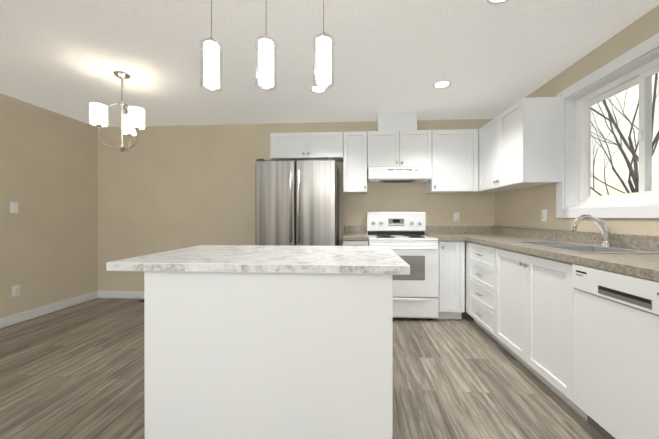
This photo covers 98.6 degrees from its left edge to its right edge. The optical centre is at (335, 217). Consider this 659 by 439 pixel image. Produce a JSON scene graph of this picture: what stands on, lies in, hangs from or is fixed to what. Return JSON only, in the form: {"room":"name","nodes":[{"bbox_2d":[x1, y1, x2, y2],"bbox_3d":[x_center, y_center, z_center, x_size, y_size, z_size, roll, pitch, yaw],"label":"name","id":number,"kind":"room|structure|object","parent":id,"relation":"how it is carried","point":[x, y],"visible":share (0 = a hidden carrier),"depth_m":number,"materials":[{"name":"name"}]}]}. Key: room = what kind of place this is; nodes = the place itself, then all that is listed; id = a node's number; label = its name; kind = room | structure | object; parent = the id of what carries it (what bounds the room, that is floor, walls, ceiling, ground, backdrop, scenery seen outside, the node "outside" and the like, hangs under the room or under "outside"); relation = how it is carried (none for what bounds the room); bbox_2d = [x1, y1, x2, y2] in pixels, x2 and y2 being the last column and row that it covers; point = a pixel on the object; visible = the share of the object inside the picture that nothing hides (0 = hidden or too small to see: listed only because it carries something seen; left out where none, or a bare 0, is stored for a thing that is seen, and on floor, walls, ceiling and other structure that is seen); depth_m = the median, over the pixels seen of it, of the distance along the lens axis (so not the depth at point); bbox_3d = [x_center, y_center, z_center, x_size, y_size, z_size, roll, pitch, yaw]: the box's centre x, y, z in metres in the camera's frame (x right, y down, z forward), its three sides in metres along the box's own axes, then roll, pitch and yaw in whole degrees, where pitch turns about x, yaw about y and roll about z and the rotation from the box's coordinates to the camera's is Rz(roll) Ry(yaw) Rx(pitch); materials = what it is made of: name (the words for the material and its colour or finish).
{"room":"kitchen","nodes":[
{"label":"kitchen","id":0,"kind":"room"},
{"bbox_2d":[0,93,97,317],"bbox_3d":[-3.712,-0.065,0.591,0.160,2.440,6.950,0,0,4],"label":"wall","id":1,"kind":"structure","parent":0,"point":[49,185],"depth_m":3.37,"materials":[{"name":"paint"}]},
{"bbox_2d":[10,202,17,212],"bbox_3d":[-3.469,-0.107,3.056,0.010,0.116,0.072,0,0,4],"label":"light switch","id":2,"kind":"object","parent":1,"relation":"attached to","point":[13,207],"visible":1,"depth_m":3.05,"materials":[{"name":"white plastic"}]},
{"bbox_2d":[12,285,19,296],"bbox_3d":[-3.469,0.794,3.073,0.008,0.116,0.072,0,0,4],"label":"outlet","id":3,"kind":"object","parent":1,"relation":"attached to","point":[16,290],"visible":1,"depth_m":3.07,"materials":[{"name":"white plastic"}]},
{"bbox_2d":[0,291,97,328],"bbox_3d":[-3.623,1.102,0.584,0.014,0.104,6.922,0,0,4],"label":"baseboard","id":4,"kind":"structure","parent":1,"relation":"attached to","point":[29,314],"depth_m":3.35,"materials":[{"name":"white wood"}]},
{"bbox_2d":[98,119,494,304],"bbox_3d":[-0.661,-0.072,3.959,6.100,2.440,0.160,0,0,4],"label":"wall","id":5,"kind":"structure","parent":0,"point":[164,188],"depth_m":3.96,"materials":[{"name":"paint"}]},
{"bbox_2d":[98,290,143,298],"bbox_3d":[-2.138,1.095,3.966,2.548,0.104,0.014,0,0,4],"label":"baseboard","id":6,"kind":"structure","parent":5,"relation":"attached to","point":[123,294],"depth_m":4.02,"materials":[{"name":"white wood"}]},
{"bbox_2d":[270,132,342,161],"bbox_3d":[-0.362,-0.907,3.681,0.920,0.320,0.344,0,0,4],"label":"upper cabinet","id":7,"kind":"object","parent":5,"relation":"attached to","point":[308,146],"visible":0.96,"depth_m":3.54,"materials":[{"name":"white wood"}]},
{"bbox_2d":[343,131,366,193],"bbox_3d":[0.248,-0.692,3.643,0.295,0.750,0.344,0,0,4],"label":"upper cabinet","id":8,"kind":"object","parent":5,"relation":"attached to","point":[354,162],"visible":1,"depth_m":3.51,"materials":[{"name":"white wood"}]},
{"bbox_2d":[367,130,431,169],"bbox_3d":[0.787,-0.845,3.608,0.777,0.443,0.344,0,0,4],"label":"upper cabinet","id":9,"kind":"object","parent":5,"relation":"attached to","point":[409,148],"visible":0.98,"depth_m":3.47,"materials":[{"name":"white wood"}]},
{"bbox_2d":[376,113,416,130],"bbox_3d":[0.769,-1.179,3.638,0.479,0.221,0.286,0,0,4],"label":"chase","id":10,"kind":"object","parent":9,"relation":"on","point":[395,121],"visible":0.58,"depth_m":3.50,"materials":[{"name":"white paint"}]},
{"bbox_2d":[367,166,431,182],"bbox_3d":[0.787,-0.537,3.603,0.759,0.161,0.355,0,0,4],"label":"range hood","id":11,"kind":"object","parent":9,"relation":"attached to","point":[399,174],"visible":1,"depth_m":3.44,"materials":[{"name":"white metal"}]},
{"bbox_2d":[426,129,478,193],"bbox_3d":[1.451,-0.692,3.566,0.546,0.750,0.344,0,0,4],"label":"upper cabinet","id":12,"kind":"object","parent":5,"relation":"attached to","point":[454,161],"visible":0.96,"depth_m":3.43,"materials":[{"name":"white wood"}]},
{"bbox_2d":[454,213,458,220],"bbox_3d":[1.589,-0.007,3.730,0.072,0.116,0.008,0,0,4],"label":"outlet","id":13,"kind":"object","parent":5,"relation":"attached to","point":[456,216],"visible":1,"depth_m":3.73,"materials":[{"name":"white plastic"}]},
{"bbox_2d":[0,298,604,438],"bbox_3d":[-0.888,1.215,0.414,6.100,0.120,7.550,0,0,4],"label":"floor","id":14,"kind":"structure","parent":0,"point":[75,371],"depth_m":1.97,"materials":[{"name":"brown laminate"}]},
{"bbox_2d":[106,245,409,438],"bbox_3d":[-0.357,0.682,1.726,1.432,0.939,0.840,0,0,4],"label":"kitchen island","id":15,"kind":"object","parent":14,"relation":"on","point":[265,342],"visible":1,"depth_m":1.35,"materials":[{"name":"white wood"}]},
{"bbox_2d":[256,158,338,245],"bbox_3d":[-0.419,0.252,3.417,0.883,1.793,0.812,0,0,4],"label":"fridge","id":16,"kind":"object","parent":14,"relation":"on","point":[297,202],"visible":0.5,"depth_m":3.07,"materials":[{"name":"grey metal"}]},
{"bbox_2d":[343,240,367,245],"bbox_3d":[0.238,0.700,3.489,0.290,0.895,0.659,0,0,4],"label":"base cabinet","id":17,"kind":"object","parent":14,"relation":"on","point":[355,242],"visible":0.19,"depth_m":3.19,"materials":[{"name":"white wood"}]},
{"bbox_2d":[342,226,368,239],"bbox_3d":[0.238,0.180,3.490,0.295,0.142,0.657,0,0,4],"label":"countertop","id":18,"kind":"structure","parent":17,"relation":"on","point":[354,232],"depth_m":3.70,"materials":[{"name":"laminate"}]},
{"bbox_2d":[367,212,437,319],"bbox_3d":[0.766,0.538,3.416,0.762,1.222,0.705,0,0,4],"label":"range","id":19,"kind":"object","parent":14,"relation":"on","point":[411,244],"visible":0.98,"depth_m":3.12,"materials":[{"name":"white metal"}]},
{"bbox_2d":[436,240,464,318],"bbox_3d":[1.294,0.700,3.421,0.280,0.895,0.659,0,0,4],"label":"base cabinet","id":20,"kind":"object","parent":14,"relation":"on","point":[451,279],"visible":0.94,"depth_m":3.13,"materials":[{"name":"white wood"}]},
{"bbox_2d":[466,242,489,334],"bbox_3d":[1.708,0.702,2.755,0.609,0.896,0.713,0,0,4],"label":"base cabinet","id":21,"kind":"object","parent":14,"relation":"on","point":[477,255],"depth_m":2.81,"materials":[{"name":"white wood"}]},
{"bbox_2d":[425,226,658,280],"bbox_3d":[1.535,0.182,2.339,0.905,0.142,2.789,0,0,4],"label":"countertop","id":22,"kind":"structure","parent":21,"relation":"on","point":[645,266],"depth_m":1.99,"materials":[{"name":"laminate"}]},
{"bbox_2d":[508,241,658,253],"bbox_3d":[1.691,0.291,2.041,0.470,0.173,0.770,0,0,4],"label":"double-bowl sink","id":23,"kind":"object","parent":22,"relation":"in","point":[576,247],"visible":0.21,"depth_m":2.02,"materials":[{"name":"grey metal"}]},
{"bbox_2d":[572,214,612,246],"bbox_3d":[1.785,0.091,2.016,0.290,0.227,0.160,0,0,4],"label":"tap","id":24,"kind":"object","parent":22,"relation":"on","point":[604,229],"visible":1,"depth_m":1.95,"materials":[{"name":"silver metal"}]},
{"bbox_2d":[490,246,557,394],"bbox_3d":[1.662,0.703,2.027,0.609,0.896,0.909,0,0,4],"label":"base cabinet","id":25,"kind":"object","parent":14,"relation":"on","point":[519,306],"depth_m":2.03,"materials":[{"name":"white wood"}]},
{"bbox_2d":[558,260,586,419],"bbox_3d":[1.615,0.705,1.290,0.609,0.896,0.687,0,0,4],"label":"base cabinet","id":26,"kind":"object","parent":14,"relation":"on","point":[565,289],"depth_m":1.67,"materials":[{"name":"white wood"}]},
{"bbox_2d":[572,264,658,438],"bbox_3d":[1.597,0.706,1.272,0.590,0.894,0.598,0,0,4],"label":"dishwasher","id":27,"kind":"object","parent":14,"relation":"on","point":[615,355],"visible":0.83,"depth_m":1.32,"materials":[{"name":"white metal"}]},
{"bbox_2d":[0,0,658,126],"bbox_3d":[-0.888,-1.345,0.408,6.100,0.120,7.550,0,0,4],"label":"ceiling","id":28,"kind":"structure","parent":0,"point":[67,58],"depth_m":2.22,"materials":[{"name":"white paint"}]},
{"bbox_2d":[89,71,144,151],"bbox_3d":[-1.893,-0.936,2.557,0.386,0.703,0.398,0,0,4],"label":"chandelier","id":29,"kind":"object","parent":28,"relation":"hanging from","point":[132,121],"visible":1,"depth_m":2.47,"materials":[{"name":"white glass"}]},
{"bbox_2d":[200,0,334,92],"bbox_3d":[-0.325,-0.943,1.300,0.646,0.683,0.124,0,0,4],"label":"pendant lights","id":30,"kind":"object","parent":28,"relation":"hanging from","point":[266,61],"visible":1,"depth_m":1.27,"materials":[{"name":"white glass"}]},
{"bbox_2d":[310,85,326,92],"bbox_3d":[-0.172,-1.284,2.833,0.172,0.009,0.172,0,0,4],"label":"recessed light","id":31,"kind":"object","parent":28,"relation":"in","point":[316,89],"visible":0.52,"depth_m":2.83,"materials":[{"name":"white"}]},
{"bbox_2d":[433,80,451,88],"bbox_3d":[1.025,-1.283,2.736,0.172,0.009,0.172,0,0,4],"label":"recessed light","id":32,"kind":"object","parent":28,"relation":"in","point":[441,84],"visible":1,"depth_m":2.74,"materials":[{"name":"white"}]},
{"bbox_2d":[486,0,508,4],"bbox_3d":[0.953,-1.281,1.619,0.172,0.009,0.172,0,0,4],"label":"recessed light","id":33,"kind":"object","parent":28,"relation":"in","point":[494,2],"visible":1,"depth_m":1.68,"materials":[{"name":"white"}]},
{"bbox_2d":[495,5,658,235],"bbox_3d":[1.937,-0.065,0.231,0.160,2.440,6.950,0,0,4],"label":"wall","id":34,"kind":"structure","parent":0,"point":[523,208],"depth_m":2.40,"materials":[{"name":"paint"}]},
{"bbox_2d":[470,97,560,192],"bbox_3d":[1.854,-0.691,3.108,0.364,0.750,1.206,0,0,4],"label":"upper cabinet","id":35,"kind":"object","parent":34,"relation":"attached to","point":[519,144],"visible":0.98,"depth_m":2.54,"materials":[{"name":"white wood"}]},
{"bbox_2d":[542,209,546,221],"bbox_3d":[2.012,-0.020,2.736,0.008,0.116,0.072,0,0,4],"label":"outlet","id":36,"kind":"object","parent":34,"relation":"attached to","point":[544,215],"visible":1,"depth_m":2.73,"materials":[{"name":"white plastic"}]},
{"bbox_2d":[556,33,658,217],"bbox_3d":[2.030,-0.553,1.907,0.167,1.114,1.294,0,0,4],"label":"window","id":37,"kind":"structure","parent":34,"relation":"in","point":[641,76],"depth_m":2.12,"materials":[{"name":"white plastic"}]},
{"label":"outside","id":38,"kind":"structure","parent":0,"visible":0},
{"bbox_2d":[591,73,658,194],"bbox_3d":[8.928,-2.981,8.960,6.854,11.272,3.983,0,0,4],"label":"tree","id":39,"kind":"object","parent":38,"point":[631,150],"depth_m":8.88,"materials":[{"name":"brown plant"}]}
]}

